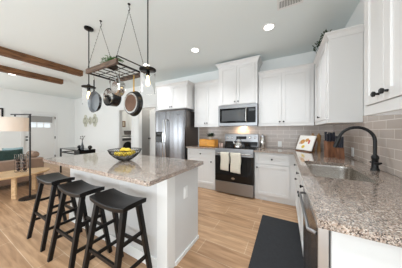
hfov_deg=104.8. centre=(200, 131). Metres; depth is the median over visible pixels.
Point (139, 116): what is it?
trim
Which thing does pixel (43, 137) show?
door
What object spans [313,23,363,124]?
upper cabinet
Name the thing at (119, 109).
trim
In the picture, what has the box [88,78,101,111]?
frying pan
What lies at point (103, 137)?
wall
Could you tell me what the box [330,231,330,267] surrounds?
base cabinet
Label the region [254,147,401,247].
countertop
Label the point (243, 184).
range
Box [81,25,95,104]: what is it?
pendant light
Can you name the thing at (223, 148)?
cooktop
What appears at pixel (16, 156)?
glass vase
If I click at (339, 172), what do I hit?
sink
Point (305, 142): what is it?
cookbook
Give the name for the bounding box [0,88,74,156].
wall
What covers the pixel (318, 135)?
pepper mill
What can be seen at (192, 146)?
countertop
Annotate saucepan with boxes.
[103,76,121,106]
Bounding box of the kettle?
[233,138,242,148]
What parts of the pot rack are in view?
wood rail, wood rail, rail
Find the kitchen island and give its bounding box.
[69,167,198,267]
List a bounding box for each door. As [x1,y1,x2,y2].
[24,112,55,157]
[148,108,154,155]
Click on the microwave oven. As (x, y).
(241, 115)
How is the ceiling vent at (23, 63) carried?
in the ceiling
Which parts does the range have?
trim, storage drawer, oven door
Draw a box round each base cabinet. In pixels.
[188,148,215,189]
[255,152,295,205]
[294,162,297,216]
[296,171,302,251]
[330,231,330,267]
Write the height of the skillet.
0.571 m
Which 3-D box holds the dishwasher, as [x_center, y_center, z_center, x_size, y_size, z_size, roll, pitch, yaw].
[0.906,0.834,0.781,0.674,0.872,0.591,0,0,28]
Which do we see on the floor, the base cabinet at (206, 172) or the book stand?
the base cabinet at (206, 172)
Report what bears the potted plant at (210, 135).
on the bread box
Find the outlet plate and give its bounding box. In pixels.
[184,185,187,198]
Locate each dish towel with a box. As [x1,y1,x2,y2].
[220,152,229,170]
[230,153,240,173]
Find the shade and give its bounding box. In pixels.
[28,115,51,122]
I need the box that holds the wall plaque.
[83,114,97,126]
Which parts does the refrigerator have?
door, handle, handle, door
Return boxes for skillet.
[124,71,142,115]
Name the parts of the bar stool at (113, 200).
leg, seat, leg, leg, leg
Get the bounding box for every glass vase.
[14,154,19,172]
[20,154,27,171]
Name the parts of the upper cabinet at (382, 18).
knob, door, light rail, knob, door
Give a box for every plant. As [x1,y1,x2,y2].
[207,132,214,138]
[312,29,330,50]
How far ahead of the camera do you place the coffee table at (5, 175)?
3.01 m
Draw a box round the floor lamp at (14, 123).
[0,114,35,200]
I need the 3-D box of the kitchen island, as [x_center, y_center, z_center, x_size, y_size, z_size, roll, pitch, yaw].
[-0.957,0.831,2.027,1.815,0.878,0.560,0,0,28]
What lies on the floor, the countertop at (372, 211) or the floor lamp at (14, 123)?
the floor lamp at (14, 123)
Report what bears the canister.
on the countertop at (372, 211)
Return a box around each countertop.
[43,151,202,186]
[186,144,224,149]
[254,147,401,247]
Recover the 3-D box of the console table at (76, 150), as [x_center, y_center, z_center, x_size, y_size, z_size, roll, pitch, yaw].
[-3.697,0.895,4.623,1.190,0.750,0.400,0,0,28]
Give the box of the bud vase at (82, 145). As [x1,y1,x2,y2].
[80,136,84,149]
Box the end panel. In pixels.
[331,231,401,267]
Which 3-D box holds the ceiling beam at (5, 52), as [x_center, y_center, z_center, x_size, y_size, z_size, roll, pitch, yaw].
[-4.129,-1.472,2.036,0.140,0.134,4.440,0,0,28]
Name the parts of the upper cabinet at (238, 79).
door, crown moulding, door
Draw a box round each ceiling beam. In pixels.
[0,46,82,76]
[0,65,62,83]
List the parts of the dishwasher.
handle, door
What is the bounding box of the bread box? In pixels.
[199,139,217,146]
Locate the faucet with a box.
[333,126,381,170]
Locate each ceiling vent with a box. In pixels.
[21,62,41,68]
[277,0,302,10]
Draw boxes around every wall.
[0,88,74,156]
[75,50,317,152]
[122,108,153,155]
[345,0,400,177]
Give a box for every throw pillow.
[0,149,22,160]
[2,147,22,150]
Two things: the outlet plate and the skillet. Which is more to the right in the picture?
the outlet plate
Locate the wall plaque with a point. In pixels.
(94, 120)
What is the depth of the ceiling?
2.44 m
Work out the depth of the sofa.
3.49 m
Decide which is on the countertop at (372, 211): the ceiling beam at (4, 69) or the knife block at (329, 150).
the knife block at (329, 150)
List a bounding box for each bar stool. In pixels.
[26,172,82,251]
[47,180,111,267]
[82,188,151,267]
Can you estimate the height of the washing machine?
0.970 m
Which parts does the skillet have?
handle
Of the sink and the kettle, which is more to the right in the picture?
the sink
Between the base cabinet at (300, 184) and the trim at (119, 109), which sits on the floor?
the base cabinet at (300, 184)
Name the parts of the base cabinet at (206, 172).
drawer, door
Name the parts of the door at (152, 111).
panel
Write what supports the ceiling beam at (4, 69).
attached to the ceiling
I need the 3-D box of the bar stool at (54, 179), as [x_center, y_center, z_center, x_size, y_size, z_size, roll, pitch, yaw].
[-1.778,0.910,1.892,0.455,0.719,0.383,0,0,28]
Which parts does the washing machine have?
door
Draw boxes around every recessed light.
[191,48,199,52]
[262,23,274,30]
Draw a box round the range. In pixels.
[215,134,258,197]
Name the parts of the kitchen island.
panel, panel, baseboard, panel, corner post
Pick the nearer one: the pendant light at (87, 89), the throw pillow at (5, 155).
the pendant light at (87, 89)
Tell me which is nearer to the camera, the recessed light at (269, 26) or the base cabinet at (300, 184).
the base cabinet at (300, 184)
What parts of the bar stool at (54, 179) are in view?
leg, leg, seat, leg, leg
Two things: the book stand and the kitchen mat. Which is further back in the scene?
the book stand
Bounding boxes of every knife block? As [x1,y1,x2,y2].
[324,132,334,157]
[335,136,344,158]
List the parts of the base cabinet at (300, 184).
door, door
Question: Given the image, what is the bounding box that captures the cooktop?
[216,146,257,150]
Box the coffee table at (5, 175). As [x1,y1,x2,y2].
[0,167,49,199]
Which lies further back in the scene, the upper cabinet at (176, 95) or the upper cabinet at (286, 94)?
the upper cabinet at (176, 95)
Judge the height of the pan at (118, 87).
0.320 m
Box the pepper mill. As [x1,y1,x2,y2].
[317,133,320,150]
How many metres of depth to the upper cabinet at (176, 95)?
3.85 m
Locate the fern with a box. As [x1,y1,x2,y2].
[100,55,123,69]
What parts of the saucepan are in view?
lid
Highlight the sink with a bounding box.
[306,164,376,182]
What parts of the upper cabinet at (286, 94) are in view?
door, light rail, crown moulding, door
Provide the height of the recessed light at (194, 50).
0.009 m
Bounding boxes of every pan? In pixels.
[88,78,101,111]
[111,73,125,96]
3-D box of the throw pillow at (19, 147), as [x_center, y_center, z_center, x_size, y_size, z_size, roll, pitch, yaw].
[-4.602,0.605,3.806,0.210,0.387,0.340,0,0,28]
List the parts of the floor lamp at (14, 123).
lamp shade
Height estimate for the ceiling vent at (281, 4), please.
0.008 m
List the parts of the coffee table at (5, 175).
leg, leg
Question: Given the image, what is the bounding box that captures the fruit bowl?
[107,148,141,160]
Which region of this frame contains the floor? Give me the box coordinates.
[0,162,297,267]
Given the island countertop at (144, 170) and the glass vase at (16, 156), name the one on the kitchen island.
the island countertop at (144, 170)
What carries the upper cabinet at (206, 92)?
attached to the wall at (103, 137)
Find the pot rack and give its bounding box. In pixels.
[85,3,143,80]
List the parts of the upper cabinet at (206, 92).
door, light rail, crown moulding, door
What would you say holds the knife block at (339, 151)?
on the countertop at (372, 211)
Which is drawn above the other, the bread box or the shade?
the shade
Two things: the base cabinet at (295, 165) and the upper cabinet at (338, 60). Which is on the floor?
the base cabinet at (295, 165)
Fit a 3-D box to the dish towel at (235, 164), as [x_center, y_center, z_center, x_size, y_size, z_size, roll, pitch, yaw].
[0.665,0.612,2.970,0.203,0.390,0.044,0,0,28]
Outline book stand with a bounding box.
[296,138,316,152]
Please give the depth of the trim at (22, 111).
6.70 m
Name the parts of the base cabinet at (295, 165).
door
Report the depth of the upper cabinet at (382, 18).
0.81 m
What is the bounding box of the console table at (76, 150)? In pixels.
[60,147,94,172]
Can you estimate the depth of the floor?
1.94 m
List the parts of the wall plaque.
panel, panel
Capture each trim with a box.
[21,110,57,156]
[118,108,132,150]
[137,104,157,154]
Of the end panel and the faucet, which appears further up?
the faucet
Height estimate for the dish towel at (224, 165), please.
0.366 m
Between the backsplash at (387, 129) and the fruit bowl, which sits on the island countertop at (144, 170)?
the fruit bowl
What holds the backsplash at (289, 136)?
attached to the wall at (103, 137)
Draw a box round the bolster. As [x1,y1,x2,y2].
[26,150,38,157]
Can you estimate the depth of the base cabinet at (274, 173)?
2.74 m
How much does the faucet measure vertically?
0.403 m
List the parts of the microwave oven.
door, handle, control panel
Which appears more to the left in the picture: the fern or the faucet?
the fern
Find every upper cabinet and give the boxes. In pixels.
[155,80,194,110]
[194,79,219,126]
[216,55,262,105]
[258,63,313,126]
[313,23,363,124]
[364,0,401,115]
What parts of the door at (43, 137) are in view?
glass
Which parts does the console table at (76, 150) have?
rail, drawer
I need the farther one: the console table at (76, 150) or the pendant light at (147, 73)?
the console table at (76, 150)
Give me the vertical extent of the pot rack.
0.815 m
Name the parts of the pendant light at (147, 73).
rod, lamp shade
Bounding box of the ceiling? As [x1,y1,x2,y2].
[0,0,359,98]
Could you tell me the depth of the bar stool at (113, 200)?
1.28 m
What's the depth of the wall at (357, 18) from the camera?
1.82 m
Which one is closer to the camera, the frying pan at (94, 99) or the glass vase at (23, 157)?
the frying pan at (94, 99)
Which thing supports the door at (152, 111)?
in the wall at (103, 137)
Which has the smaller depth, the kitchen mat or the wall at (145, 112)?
the kitchen mat
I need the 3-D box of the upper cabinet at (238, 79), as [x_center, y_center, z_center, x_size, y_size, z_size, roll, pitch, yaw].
[0.840,-1.025,3.435,0.940,0.920,0.440,0,0,28]
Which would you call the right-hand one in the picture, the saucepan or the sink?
the sink
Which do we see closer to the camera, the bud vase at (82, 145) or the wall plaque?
the bud vase at (82, 145)
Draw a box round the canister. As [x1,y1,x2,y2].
[260,134,264,148]
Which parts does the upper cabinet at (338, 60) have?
door, light rail, door, crown moulding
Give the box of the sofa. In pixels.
[0,156,43,186]
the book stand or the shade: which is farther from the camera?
the shade
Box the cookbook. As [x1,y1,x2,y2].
[296,135,316,150]
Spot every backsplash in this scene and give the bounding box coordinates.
[199,122,332,149]
[333,115,401,177]
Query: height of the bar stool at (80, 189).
0.719 m
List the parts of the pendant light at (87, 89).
lamp shade, rod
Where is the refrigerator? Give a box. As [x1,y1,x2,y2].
[155,109,197,159]
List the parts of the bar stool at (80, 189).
leg, leg, seat, leg, leg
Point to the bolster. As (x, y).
(33, 153)
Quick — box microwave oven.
[218,103,258,126]
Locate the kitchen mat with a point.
(277, 244)
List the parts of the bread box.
lid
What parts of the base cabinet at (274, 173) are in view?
drawer, door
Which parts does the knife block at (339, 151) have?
knife handle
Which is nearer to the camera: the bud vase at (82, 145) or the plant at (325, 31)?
the plant at (325, 31)
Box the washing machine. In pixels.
[122,137,130,148]
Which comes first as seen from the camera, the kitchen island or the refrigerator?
the kitchen island
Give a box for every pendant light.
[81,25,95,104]
[139,0,155,94]
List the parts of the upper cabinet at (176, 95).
door, crown moulding, door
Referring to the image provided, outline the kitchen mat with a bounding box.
[248,215,302,267]
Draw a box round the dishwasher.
[298,186,330,267]
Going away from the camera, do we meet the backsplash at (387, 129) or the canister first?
the backsplash at (387, 129)

